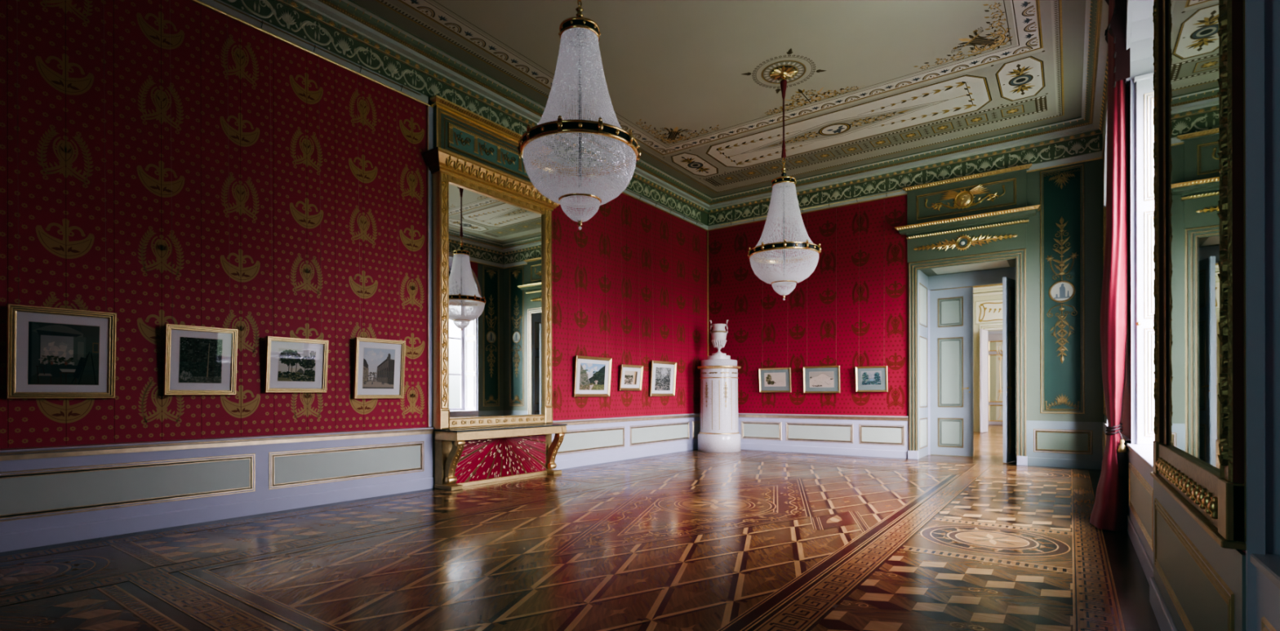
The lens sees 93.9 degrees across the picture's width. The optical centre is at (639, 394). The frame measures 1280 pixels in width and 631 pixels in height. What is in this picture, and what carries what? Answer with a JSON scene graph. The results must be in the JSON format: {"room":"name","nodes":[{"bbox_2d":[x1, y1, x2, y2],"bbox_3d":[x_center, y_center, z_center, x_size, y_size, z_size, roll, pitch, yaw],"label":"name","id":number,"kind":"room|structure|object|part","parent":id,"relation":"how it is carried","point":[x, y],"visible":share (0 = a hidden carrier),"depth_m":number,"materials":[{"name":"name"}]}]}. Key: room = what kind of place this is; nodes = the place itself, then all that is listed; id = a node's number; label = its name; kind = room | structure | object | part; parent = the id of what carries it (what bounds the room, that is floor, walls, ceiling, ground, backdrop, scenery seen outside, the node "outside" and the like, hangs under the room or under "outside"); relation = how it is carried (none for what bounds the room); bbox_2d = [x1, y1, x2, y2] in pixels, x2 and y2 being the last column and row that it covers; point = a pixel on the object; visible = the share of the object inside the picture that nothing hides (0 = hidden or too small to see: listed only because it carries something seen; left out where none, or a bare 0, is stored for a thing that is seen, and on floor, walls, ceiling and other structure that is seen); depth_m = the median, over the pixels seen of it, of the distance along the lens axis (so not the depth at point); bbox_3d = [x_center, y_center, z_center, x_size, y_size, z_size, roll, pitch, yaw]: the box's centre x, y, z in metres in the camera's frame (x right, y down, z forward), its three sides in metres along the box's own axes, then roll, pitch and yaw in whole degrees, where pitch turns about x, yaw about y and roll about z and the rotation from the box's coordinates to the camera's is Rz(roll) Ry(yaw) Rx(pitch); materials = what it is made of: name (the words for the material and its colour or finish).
{"room":"historic interior","nodes":[
{"label":"historic interior","id":0,"kind":"room"},
{"bbox_2d":[0,0,707,476],"bbox_3d":[-2.004,-1.596,8.928,0.302,5.600,13.700,0,0,36],"label":"wall","id":1,"kind":"structure","parent":0,"point":[55,166],"depth_m":5.91,"materials":[{"name":"fabric"}]},
{"bbox_2d":[0,426,434,533],"bbox_3d":[-4.169,0.743,5.611,0.058,0.652,5.180,0,0,36],"label":"wainscoting","id":2,"kind":"structure","parent":1,"relation":"attached to","point":[42,486],"depth_m":5.57,"materials":[{"name":"paint"}]},
{"bbox_2d":[200,0,421,95],"bbox_3d":[-4.138,-3.758,5.644,0.042,0.067,4.680,0,0,36],"label":"rail","id":3,"kind":"object","parent":1,"relation":"attached to","point":[262,22],"visible":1,"depth_m":6.46,"materials":[{"name":"gold metal"}]},
{"bbox_2d":[5,0,116,399],"bbox_3d":[-4.672,-1.842,4.848,0.092,3.747,0.646,0,0,36],"label":"framed picture","id":4,"kind":"object","parent":3,"relation":"hanging from","point":[51,353],"visible":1,"depth_m":4.83,"materials":[{"name":"brown"}]},
{"bbox_3d":[-4.669,-0.332,4.848,0.091,0.727,0.646,0,0,36],"label":"frame","id":5,"kind":"part","parent":4,"relation":"part of","materials":[{"name":"brown metal"}]},
{"bbox_2d":[27,321,99,385],"bbox_3d":[-4.671,-0.326,4.857,0.034,0.491,0.420,0,0,36],"label":"painting","id":6,"kind":"object","parent":4,"relation":"attached to","point":[60,353],"depth_m":4.85},
{"bbox_2d":[163,21,237,395],"bbox_3d":[-4.118,-1.856,5.617,0.092,3.720,0.572,0,0,36],"label":"framed picture","id":7,"kind":"object","parent":3,"relation":"hanging from","point":[198,360],"visible":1,"depth_m":5.60,"materials":[{"name":"brown"}]},
{"bbox_2d":[178,337,222,382],"bbox_3d":[-4.121,-0.320,5.616,0.038,0.416,0.335,0,0,36],"label":"painting","id":8,"kind":"object","parent":7,"relation":"attached to","point":[200,358],"depth_m":5.61},
{"bbox_3d":[-4.115,-0.316,5.617,0.091,0.640,0.572,0,0,36],"label":"frame","id":9,"kind":"part","parent":7,"relation":"part of","materials":[{"name":"brown metal"}]},
{"bbox_2d":[263,32,328,392],"bbox_3d":[-3.618,-1.870,6.312,0.092,3.695,0.615,0,0,36],"label":"framed picture","id":10,"kind":"object","parent":3,"relation":"hanging from","point":[292,365],"visible":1,"depth_m":6.30,"materials":[{"name":"brown"}]},
{"bbox_3d":[-3.614,-0.307,6.312,0.091,0.570,0.615,0,0,36],"label":"frame","id":11,"kind":"part","parent":10,"relation":"part of","materials":[{"name":"brown metal"}]},
{"bbox_2d":[277,348,315,381],"bbox_3d":[-3.619,-0.307,6.315,0.032,0.331,0.369,0,0,36],"label":"painting","id":12,"kind":"object","parent":10,"relation":"attached to","point":[293,364],"depth_m":6.31},
{"bbox_2d":[352,71,405,398],"bbox_3d":[-3.074,-1.836,7.067,0.092,3.765,0.620,0,0,36],"label":"framed picture","id":13,"kind":"object","parent":3,"relation":"hanging from","point":[379,366],"visible":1,"depth_m":7.06,"materials":[{"name":"brown"}]},
{"bbox_2d":[362,347,395,388],"bbox_3d":[-3.082,-0.307,7.064,0.034,0.469,0.391,0,0,36],"label":"painting","id":14,"kind":"object","parent":13,"relation":"attached to","point":[378,363],"depth_m":7.06},
{"bbox_3d":[-3.070,-0.304,7.067,0.091,0.700,0.620,0,0,36],"label":"frame","id":15,"kind":"part","parent":13,"relation":"part of","materials":[{"name":"brown metal"}]},
{"bbox_2d":[0,442,697,552],"bbox_3d":[-2.070,1.133,8.548,0.030,0.142,12.400,0,0,36],"label":"baseboard","id":16,"kind":"structure","parent":1,"relation":"attached to","point":[16,540],"depth_m":5.82,"materials":[{"name":"paint"}]},
{"bbox_2d":[426,97,549,426],"bbox_3d":[-2.080,-1.681,8.546,0.026,4.270,2.194,0,0,36],"label":"trim","id":17,"kind":"structure","parent":1,"relation":"attached to","point":[429,109],"depth_m":7.67,"materials":[{"name":"paint"}]},
{"bbox_2d":[422,146,559,429],"bbox_3d":[-1.954,-1.322,8.430,0.325,3.528,2.308,0,0,36],"label":"wall mirror","id":18,"kind":"object","parent":1,"relation":"attached to","point":[492,228],"visible":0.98,"depth_m":8.27,"materials":[{"name":"clear glass"}]},
{"bbox_3d":[-1.957,-2.966,8.430,0.325,0.240,2.308,0,0,36],"label":"cornice","id":19,"kind":"part","parent":18,"relation":"part of","materials":[{"name":"gold metal"}]},
{"bbox_2d":[448,182,543,417],"bbox_3d":[-1.987,-1.223,8.439,0.001,3.095,1.775,0,0,36],"label":"mirror glass","id":20,"kind":"object","parent":18,"relation":"attached to","point":[496,353],"depth_m":8.37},
{"bbox_2d":[429,94,552,182],"bbox_3d":[-2.033,-3.456,8.484,0.180,0.720,2.106,0,0,36],"label":"trim","id":21,"kind":"structure","parent":1,"relation":"attached to","point":[458,130],"depth_m":8.19,"materials":[{"name":"teal"}]},
{"bbox_2d":[551,413,700,461],"bbox_3d":[0.039,0.734,11.454,0.058,0.652,5.220,0,0,36],"label":"trim","id":22,"kind":"structure","parent":1,"relation":"attached to","point":[583,437],"depth_m":11.03,"materials":[{"name":"paint"}]},
{"bbox_2d":[553,155,703,225],"bbox_3d":[0.008,-3.767,11.401,0.042,0.067,4.770,0,0,36],"label":"rail","id":23,"kind":"object","parent":1,"relation":"attached to","point":[553,156],"visible":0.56,"depth_m":11.82,"materials":[{"name":"gold metal"}]},
{"bbox_2d":[573,219,612,396],"bbox_3d":[-0.803,-1.843,10.226,0.087,3.760,0.930,0,0,36],"label":"framed picture","id":24,"kind":"object","parent":23,"relation":"hanging from","point":[592,375],"visible":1,"depth_m":10.21,"materials":[{"name":"white"}]},
{"bbox_2d":[579,363,605,390],"bbox_3d":[-0.809,-0.303,10.221,0.033,0.449,0.651,0,0,36],"label":"painting","id":25,"kind":"object","parent":24,"relation":"attached to","point":[592,375],"depth_m":10.22},
{"bbox_3d":[-0.799,-0.303,10.225,0.086,0.680,0.930,0,0,36],"label":"frame","id":26,"kind":"part","parent":24,"relation":"part of","materials":[{"name":"gold metal"}]},
{"bbox_2d":[618,213,643,391],"bbox_3d":[-0.165,-1.900,11.112,0.087,3.650,0.665,0,0,36],"label":"framed picture","id":27,"kind":"object","parent":23,"relation":"hanging from","point":[630,375],"visible":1,"depth_m":11.11,"materials":[{"name":"white paper"}]},
{"bbox_2d":[623,370,637,384],"bbox_3d":[-0.169,-0.312,11.110,0.026,0.247,0.386,0,0,36],"label":"painting","id":28,"kind":"object","parent":27,"relation":"attached to","point":[630,377],"depth_m":11.10},
{"bbox_3d":[-0.161,-0.312,11.112,0.085,0.475,0.665,0,0,36],"label":"frame","id":29,"kind":"part","parent":27,"relation":"part of","materials":[{"name":"gold metal"}]},
{"bbox_2d":[648,225,676,396],"bbox_3d":[0.467,-1.847,11.989,0.087,3.758,0.875,0,0,36],"label":"framed picture","id":30,"kind":"object","parent":23,"relation":"hanging from","point":[663,374],"visible":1,"depth_m":11.98,"materials":[{"name":"white"}]},
{"bbox_2d":[654,367,671,390],"bbox_3d":[0.462,-0.314,11.983,0.037,0.454,0.542,0,0,36],"label":"painting","id":31,"kind":"object","parent":30,"relation":"attached to","point":[662,375],"depth_m":11.98},
{"bbox_3d":[0.470,-0.317,11.988,0.086,0.698,0.875,0,0,36],"label":"frame","id":32,"kind":"part","parent":30,"relation":"part of","materials":[{"name":"gold metal"}]},
{"bbox_2d":[706,231,708,355],"bbox_3d":[1.540,-1.656,13.558,0.028,4.105,0.028,0,0,36],"label":"trim","id":33,"kind":"structure","parent":1,"relation":"attached to","point":[707,231],"depth_m":13.55,"materials":[{"name":"gold paint"}]},
{"bbox_2d":[0,448,1160,630],"bbox_3d":[1.232,1.256,6.639,8.220,0.124,13.760,0,0,36],"label":"floor","id":34,"kind":"structure","parent":0,"point":[691,540],"depth_m":4.35,"materials":[{"name":"brown wood"}]},
{"bbox_2d":[434,423,567,490],"bbox_3d":[-1.873,0.826,8.369,0.470,0.756,2.010,0,0,36],"label":"console table","id":35,"kind":"object","parent":34,"relation":"on","point":[480,455],"visible":0.99,"depth_m":8.20,"materials":[{"name":"stone"}]},
{"bbox_3d":[-1.920,0.868,8.403,0.034,0.574,1.670,0,0,36],"label":"sunburst panel","id":36,"kind":"part","parent":35,"relation":"part of","materials":[{"name":"red fabric"}]},
{"bbox_2d":[697,359,741,452],"bbox_3d":[1.690,0.231,12.771,0.924,1.932,0.924,0,0,36],"label":"pedestal","id":37,"kind":"object","parent":34,"relation":"on","point":[718,433],"visible":1,"depth_m":12.41,"materials":[{"name":"white ceramic"}]},
{"bbox_2d":[707,320,730,359],"bbox_3d":[1.687,-1.169,12.771,0.480,0.862,0.480,0,0,36],"label":"urn","id":38,"kind":"object","parent":37,"relation":"on","point":[718,334],"visible":0.97,"depth_m":12.65,"materials":[{"name":"ceramic"}]},
{"bbox_3d":[1.688,-0.571,12.771,0.924,0.065,0.924,0,0,36],"label":"gilt cornice","id":39,"kind":"part","parent":37,"relation":"part of","materials":[{"name":"gold metal"}]},
{"bbox_3d":[1.688,-0.667,12.771,0.800,0.137,0.800,0,0,36],"label":"crown","id":40,"kind":"part","parent":37,"relation":"part of","materials":[{"name":"white stone"}]},
{"bbox_2d":[351,0,1085,197],"bbox_3d":[1.203,-4.417,6.615,8.220,0.251,13.700,0,0,36],"label":"ceiling","id":41,"kind":"structure","parent":0,"point":[696,83],"depth_m":7.96,"materials":[{"name":"paint"}]},
{"bbox_2d":[517,0,640,230],"bbox_3d":[-0.485,-2.822,4.814,0.962,2.994,0.990,0,0,-20],"label":"chandelier","id":42,"kind":"object","parent":41,"relation":"hanging from","point":[578,33],"visible":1,"depth_m":4.62,"materials":[{"name":"clear glass"}]},
{"bbox_3d":[-0.484,-2.259,4.814,0.022,1.300,0.022,0,0,13],"label":"frame","id":43,"kind":"part","parent":42,"relation":"part of","materials":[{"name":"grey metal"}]},
{"bbox_3d":[-0.486,-3.199,4.814,0.040,0.156,0.040,0,0,-9],"label":"chain","id":44,"kind":"part","parent":42,"relation":"part of","materials":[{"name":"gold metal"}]},
{"bbox_3d":[-0.486,-3.034,4.814,0.120,0.180,0.120,0,0,36],"label":"stem","id":45,"kind":"part","parent":42,"relation":"part of","materials":[{"name":"gold metal"}]},
{"bbox_2d":[747,74,821,300],"bbox_3d":[1.938,-2.797,8.059,0.990,3.054,0.962,0,0,-2],"label":"chandelier","id":46,"kind":"object","parent":41,"relation":"hanging from","point":[786,184],"visible":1,"depth_m":7.88,"materials":[{"name":"clear glass"}]},
{"bbox_3d":[1.938,-2.979,8.059,0.120,0.180,0.120,0,0,36],"label":"stem","id":47,"kind":"part","parent":46,"relation":"part of","materials":[{"name":"gold metal"}]},
{"bbox_3d":[1.939,-2.204,8.059,0.022,1.300,0.022,0,0,-32],"label":"frame","id":48,"kind":"part","parent":46,"relation":"part of","materials":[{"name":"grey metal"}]},
{"bbox_3d":[1.936,-3.654,8.059,0.022,0.940,0.021,0,0,36],"label":"cord","id":49,"kind":"part","parent":46,"relation":"part of","materials":[{"name":"red fabric"}]},
{"bbox_2d":[708,159,1104,422],"bbox_3d":[5.040,-1.611,11.679,7.920,5.600,1.003,0,0,36],"label":"wall","id":50,"kind":"structure","parent":0,"point":[866,324],"depth_m":11.73,"materials":[{"name":"fabric"}]},
{"bbox_2d":[720,190,902,225],"bbox_3d":[3.332,-3.774,12.239,3.800,0.067,0.042,0,0,36],"label":"rail","id":51,"kind":"object","parent":50,"relation":"attached to","point":[900,190],"visible":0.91,"depth_m":11.91,"materials":[{"name":"gold metal"}]},
{"bbox_2d":[759,367,791,392],"bbox_3d":[2.835,-1.891,12.581,0.704,3.681,0.065,0,0,36],"label":"framed picture","id":52,"kind":"object","parent":51,"relation":"hanging from","point":[771,380],"visible":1,"depth_m":12.58,"materials":[{"name":"grey"}]},
{"bbox_2d":[764,373,785,386],"bbox_3d":[2.841,-0.317,12.584,0.465,0.279,0.017,0,0,36],"label":"painting","id":53,"kind":"object","parent":52,"relation":"attached to","point":[771,379],"depth_m":12.58},
{"bbox_2d":[803,206,840,392],"bbox_3d":[3.640,-1.883,12.002,0.738,3.699,0.065,0,0,36],"label":"framed picture","id":54,"kind":"object","parent":51,"relation":"hanging from","point":[826,379],"visible":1,"depth_m":11.98,"materials":[{"name":"grey paper"}]},
{"bbox_2d":[809,371,833,386],"bbox_3d":[3.646,-0.304,12.006,0.487,0.306,0.017,0,0,36],"label":"painting","id":55,"kind":"object","parent":54,"relation":"attached to","point":[817,379],"depth_m":12.00},
{"bbox_3d":[3.643,-0.302,12.002,0.738,0.536,0.064,0,0,36],"label":"frame","id":56,"kind":"part","parent":54,"relation":"part of","materials":[{"name":"gold metal"}]},
{"bbox_2d":[855,365,888,391],"bbox_3d":[4.424,-1.893,11.437,0.583,3.682,0.065,0,0,36],"label":"framed picture","id":57,"kind":"object","parent":51,"relation":"hanging from","point":[868,379],"visible":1,"depth_m":11.44,"materials":[{"name":"grey"}]},
{"bbox_2d":[862,371,880,385],"bbox_3d":[4.426,-0.314,11.441,0.356,0.259,0.018,0,0,36],"label":"painting","id":58,"kind":"object","parent":57,"relation":"attached to","point":[868,378],"depth_m":11.44},
{"bbox_2d":[737,413,908,451],"bbox_3d":[3.258,0.727,12.316,4.235,0.652,0.058,0,0,36],"label":"trim","id":59,"kind":"structure","parent":50,"relation":"attached to","point":[891,433],"depth_m":11.96,"materials":[{"name":"paint"}]},
{"bbox_2d":[740,442,907,458],"bbox_3d":[3.334,1.122,12.279,4.380,0.142,0.030,0,0,36],"label":"baseboard","id":60,"kind":"structure","parent":50,"relation":"attached to","point":[772,447],"depth_m":11.95,"materials":[{"name":"paint"}]},
{"bbox_2d":[929,287,973,456],"bbox_3d":[6.030,-0.435,11.600,0.765,3.225,0.148,0,0,34],"label":"door","id":61,"kind":"structure","parent":50,"relation":"in","point":[951,310],"depth_m":11.57,"materials":[{"name":"paint"}]},
{"bbox_2d":[917,258,1015,458],"bbox_3d":[6.050,-0.573,10.973,1.560,3.520,1.030,0,0,36],"label":"trim","id":62,"kind":"structure","parent":50,"relation":"attached to","point":[991,273],"depth_m":11.37,"materials":[{"name":"paint"}]},
{"bbox_2d":[894,163,1040,262],"bbox_3d":[5.665,-3.152,10.463,2.239,1.400,0.242,0,0,36],"label":"trim","id":63,"kind":"structure","parent":50,"relation":"attached to","point":[988,211],"depth_m":10.47,"materials":[{"name":"green paint"}]},
{"bbox_2d":[907,248,1027,465],"bbox_3d":[5.721,-0.629,10.542,1.860,3.635,0.055,0,0,36],"label":"trim","id":64,"kind":"structure","parent":50,"relation":"attached to","point":[1020,255],"depth_m":10.13,"materials":[{"name":"paint"}]},
{"bbox_2d":[1001,276,1015,462],"bbox_3d":[6.578,-0.429,10.570,0.750,3.210,0.148,0,0,-40],"label":"door","id":65,"kind":"structure","parent":50,"relation":"in","point":[1008,387],"depth_m":10.41,"materials":[{"name":"paint"}]},
{"bbox_2d":[1040,163,1084,413],"bbox_3d":[6.867,-1.694,9.733,0.590,4.010,0.026,0,0,36],"label":"trim","id":66,"kind":"structure","parent":50,"relation":"attached to","point":[1062,291],"depth_m":9.73,"materials":[{"name":"green"}]},
{"bbox_2d":[1026,420,1102,460],"bbox_3d":[6.893,0.741,9.719,1.030,0.610,0.025,0,0,36],"label":"trim","id":67,"kind":"structure","parent":50,"relation":"attached to","point":[1071,440],"depth_m":9.71,"materials":[{"name":"grey"}]},
{"bbox_2d":[1027,457,1102,470],"bbox_3d":[6.831,1.115,9.760,1.120,0.142,0.030,0,0,36],"label":"baseboard","id":68,"kind":"structure","parent":50,"relation":"attached to","point":[1032,461],"depth_m":9.70,"materials":[{"name":"white wood"}]},
{"bbox_2d":[931,283,1002,431],"bbox_3d":[11.517,-1.324,18.293,7.700,5.000,0.800,0,0,36],"label":"wall","id":69,"kind":"structure","parent":0,"point":[987,299],"depth_m":18.95,"materials":[{"name":"beige paint"}]},
{"bbox_2d":[979,328,987,432],"bbox_3d":[10.727,-0.427,18.646,0.060,3.190,0.620,0,0,45],"label":"door","id":70,"kind":"structure","parent":69,"relation":"in","point":[983,333],"depth_m":18.54,"materials":[{"name":"grey paint"}]},
{"bbox_2d":[941,425,1003,457],"bbox_3d":[10.526,1.179,16.927,7.680,0.001,13.800,0,0,36],"label":"floor","id":71,"kind":"structure","parent":0,"point":[989,444],"depth_m":14.67,"materials":[{"name":"brown wood"}]},
{"bbox_2d":[1104,0,1279,555],"bbox_3d":[3.894,-1.608,4.064,0.780,5.600,12.700,0,0,36],"label":"window frame","id":72,"kind":"structure","parent":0,"point":[1142,18],"depth_m":1.63,"materials":[{"name":"paint"}]},
{"bbox_2d":[190,0,1108,231],"bbox_3d":[0.796,-4.024,6.477,7.120,0.635,12.400,0,0,36],"label":"trim","id":73,"kind":"structure","parent":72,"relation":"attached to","point":[346,29],"depth_m":8.86,"materials":[{"name":"green paint"}]},
{"bbox_2d":[1102,422,1105,455],"bbox_3d":[7.022,0.740,9.037,0.025,0.610,0.920,0,0,36],"label":"trim","id":74,"kind":"structure","parent":72,"relation":"attached to","point":[1104,423],"depth_m":9.05,"materials":[{"name":"grey"}]},
{"bbox_2d":[1102,148,1106,415],"bbox_3d":[7.025,-1.695,9.050,0.026,4.010,0.590,0,0,36],"label":"trim","id":75,"kind":"structure","parent":72,"relation":"attached to","point":[1104,208],"depth_m":9.05,"materials":[{"name":"gold"}]},
{"bbox_2d":[1103,102,1107,207],"bbox_3d":[6.141,-3.293,7.835,0.035,1.100,2.290,0,0,36],"label":"trim","id":76,"kind":"structure","parent":72,"relation":"attached to","point":[1105,137],"depth_m":8.54,"materials":[{"name":"gold paint"}]},
{"bbox_2d":[1089,0,1129,531],"bbox_3d":[4.279,-1.310,5.461,0.286,4.978,0.694,0,0,36],"label":"curtain","id":77,"kind":"object","parent":72,"relation":"hanging from","point":[1109,510],"visible":0.97,"depth_m":5.27,"materials":[{"name":"red fabric"}]},
{"bbox_3d":[4.307,0.314,5.434,0.123,0.111,0.327,0,0,36],"label":"tie cord","id":78,"kind":"part","parent":77,"relation":"part of","materials":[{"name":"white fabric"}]},
{"bbox_2d":[1120,432,1131,514],"bbox_3d":[4.899,0.724,6.118,0.058,0.652,2.200,0,0,36],"label":"trim","id":79,"kind":"structure","parent":72,"relation":"attached to","point":[1125,438],"depth_m":5.30,"materials":[{"name":"paint"}]},
{"bbox_2d":[1124,0,1132,86],"bbox_3d":[3.658,-3.288,4.386,0.035,1.100,2.290,0,0,36],"label":"trim","id":80,"kind":"structure","parent":72,"relation":"attached to","point":[1129,2],"depth_m":5.15,"materials":[{"name":"grey paint"}]},
{"bbox_2d":[1126,512,1153,584],"bbox_3d":[5.144,1.118,6.434,0.030,0.142,7.400,0,0,36],"label":"baseboard","id":81,"kind":"structure","parent":72,"relation":"attached to","point":[1144,560],"depth_m":4.25,"materials":[{"name":"paint"}]},
{"bbox_2d":[1126,72,1154,470],"bbox_3d":[3.955,-1.631,4.175,0.750,4.175,2.090,0,0,36],"label":"window","id":82,"kind":"structure","parent":72,"relation":"in","point":[1144,93],"depth_m":5.12,"materials":[{"name":"white glass"}]},
{"bbox_3d":[3.960,0.443,4.175,0.750,0.027,2.090,0,0,36],"label":"sill","id":83,"kind":"part","parent":82,"relation":"part of","materials":[{"name":"grey paint"}]},
{"bbox_2d":[1133,72,1154,444],"bbox_3d":[4.495,-1.155,5.016,0.540,3.168,0.055,0,0,36],"label":"window pane","id":84,"kind":"object","parent":82,"relation":"attached to","point":[1144,93],"depth_m":5.12,"materials":[{"name":"white glass"}]},
{"bbox_2d":[1128,448,1153,565],"bbox_3d":[3.670,0.747,4.383,0.025,0.610,2.050,0,0,36],"label":"trim","id":85,"kind":"structure","parent":72,"relation":"attached to","point":[1140,480],"depth_m":4.21,"materials":[{"name":"paint"}]},
{"bbox_2d":[1149,577,1177,630],"bbox_3d":[2.315,1.124,2.556,0.030,0.142,2.200,0,0,36],"label":"baseboard","id":86,"kind":"object","parent":72,"relation":"attached to","point":[1165,621],"visible":0.83,"depth_m":3.06,"materials":[{"name":"paint"}]},
{"bbox_2d":[1150,0,1245,550],"bbox_3d":[2.194,-1.677,2.418,0.056,4.215,1.850,0,0,36],"label":"mirror","id":87,"kind":"object","parent":72,"relation":"attached to","point":[1198,442],"visible":1,"depth_m":2.21,"materials":[{"name":"gold mirror"}]},
{"bbox_3d":[2.575,0.347,2.959,0.036,0.070,0.034,0,0,36],"label":"bead knob","id":88,"kind":"part","parent":87,"relation":"part of","materials":[{"name":"gold metal"}]},
{"bbox_3d":[2.518,0.347,2.879,0.036,0.070,0.034,0,0,36],"label":"bead knob","id":89,"kind":"part","parent":87,"relation":"part of","materials":[{"name":"gold metal"}]},
{"bbox_3d":[2.460,0.347,2.799,0.036,0.070,0.034,0,0,36],"label":"bead knob","id":90,"kind":"part","parent":87,"relation":"part of","materials":[{"name":"gold metal"}]},
{"bbox_3d":[2.403,0.347,2.719,0.036,0.070,0.034,0,0,36],"label":"bead knob","id":91,"kind":"part","parent":87,"relation":"part of","materials":[{"name":"gold metal"}]},
{"bbox_3d":[2.345,0.347,2.639,0.036,0.070,0.034,0,0,36],"label":"bead knob","id":92,"kind":"part","parent":87,"relation":"part of","materials":[{"name":"gold metal"}]},
{"bbox_3d":[2.287,0.347,2.559,0.036,0.070,0.034,0,0,36],"label":"bead knob","id":93,"kind":"part","parent":87,"relation":"part of","materials":[{"name":"gold metal"}]},
{"bbox_3d":[2.230,0.347,2.479,0.036,0.070,0.034,0,0,36],"label":"bead knob","id":94,"kind":"part","parent":87,"relation":"part of","materials":[{"name":"gold metal"}]},
{"bbox_3d":[2.172,0.347,2.399,0.036,0.070,0.034,0,0,36],"label":"bead knob","id":95,"kind":"part","parent":87,"relation":"part of","materials":[{"name":"gold metal"}]},
{"bbox_3d":[2.115,0.348,2.319,0.036,0.070,0.034,0,0,36],"label":"bead knob","id":96,"kind":"part","parent":87,"relation":"part of","materials":[{"name":"gold metal"}]},
{"bbox_3d":[2.057,0.348,2.239,0.036,0.070,0.034,0,0,36],"label":"bead knob","id":97,"kind":"part","parent":87,"relation":"part of","materials":[{"name":"gold metal"}]},
{"bbox_3d":[1.999,0.348,2.159,0.036,0.070,0.034,0,0,36],"label":"bead knob","id":98,"kind":"part","parent":87,"relation":"part of","materials":[{"name":"gold metal"}]},
{"bbox_2d":[1164,0,1219,472],"bbox_3d":[2.208,-1.690,2.407,0.001,3.990,1.600,0,0,36],"label":"mirror glass","id":99,"kind":"object","parent":87,"relation":"attached to","point":[1191,26],"depth_m":2.33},
{"bbox_3d":[1.942,0.348,2.079,0.036,0.070,0.034,0,0,36],"label":"bead knob","id":100,"kind":"part","parent":87,"relation":"part of","materials":[{"name":"gold metal"}]},
{"bbox_3d":[2.198,0.338,2.418,0.055,0.185,1.850,0,0,36],"label":"board","id":101,"kind":"part","parent":87,"relation":"part of","materials":[{"name":"brown wood"}]},
{"bbox_3d":[1.884,0.348,1.999,0.036,0.070,0.034,0,0,36],"label":"bead knob","id":102,"kind":"part","parent":87,"relation":"part of","materials":[{"name":"gold metal"}]},
{"bbox_3d":[1.827,0.348,1.919,0.036,0.070,0.034,0,0,36],"label":"bead knob","id":103,"kind":"part","parent":87,"relation":"part of","materials":[{"name":"gold metal"}]},
{"bbox_3d":[1.769,0.348,1.839,0.036,0.070,0.034,0,0,36],"label":"bead knob","id":104,"kind":"part","parent":87,"relation":"part of","materials":[{"name":"gold metal"}]},
{"bbox_2d":[1153,478,1245,630],"bbox_3d":[2.319,0.750,2.553,0.019,0.610,2.200,0,0,36],"label":"trim","id":105,"kind":"structure","parent":72,"relation":"attached to","point":[1201,583],"depth_m":2.30,"materials":[{"name":"grey wood"}]},
{"bbox_2d":[1243,0,1265,630],"bbox_3d":[1.683,-1.304,1.641,0.038,5.000,0.022,0,0,36],"label":"trim","id":106,"kind":"structure","parent":72,"relation":"attached to","point":[1254,268],"depth_m":1.63,"materials":[{"name":"paint"}]},
{"bbox_2d":[1249,553,1279,589],"bbox_3d":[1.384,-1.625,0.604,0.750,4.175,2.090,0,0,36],"label":"windowsill","id":107,"kind":"structure","parent":72,"relation":"in","point":[1268,565],"depth_m":1.54,"materials":[{"name":"grey paint"}]},
{"bbox_2d":[1256,568,1279,630],"bbox_3d":[1.099,0.753,0.813,0.025,0.610,2.050,0,0,36],"label":"trim","id":108,"kind":"structure","parent":72,"relation":"attached to","point":[1268,594],"depth_m":1.54,"materials":[{"name":"paint"}]},
{"bbox_3d":[14.570,-1.331,22.533,7.700,5.000,0.150,0,0,36],"label":"wall","id":109,"kind":"structure","parent":0,"visible":0},
{"bbox_2d":[987,330,1003,425],"bbox_3d":[13.979,-0.639,22.798,1.670,3.620,0.112,0,0,36],"label":"door","id":110,"kind":"structure","parent":109,"relation":"in","point":[995,407],"depth_m":22.99,"materials":[{"name":"paint"}]},
{"bbox_3d":[10.562,-3.697,16.974,7.900,0.150,13.950,0,0,36],"label":"ceiling","id":111,"kind":"structure","parent":0,"visible":0},
{"bbox_2d":[996,346,1002,356],"bbox_3d":[13.486,-2.503,22.110,0.529,2.210,0.538,0,0,36],"label":"candelabrum","id":112,"kind":"object","parent":111,"relation":"hanging from","point":[997,352],"visible":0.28,"depth_m":22.18,"materials":[{"name":"gold metal"}]}
]}

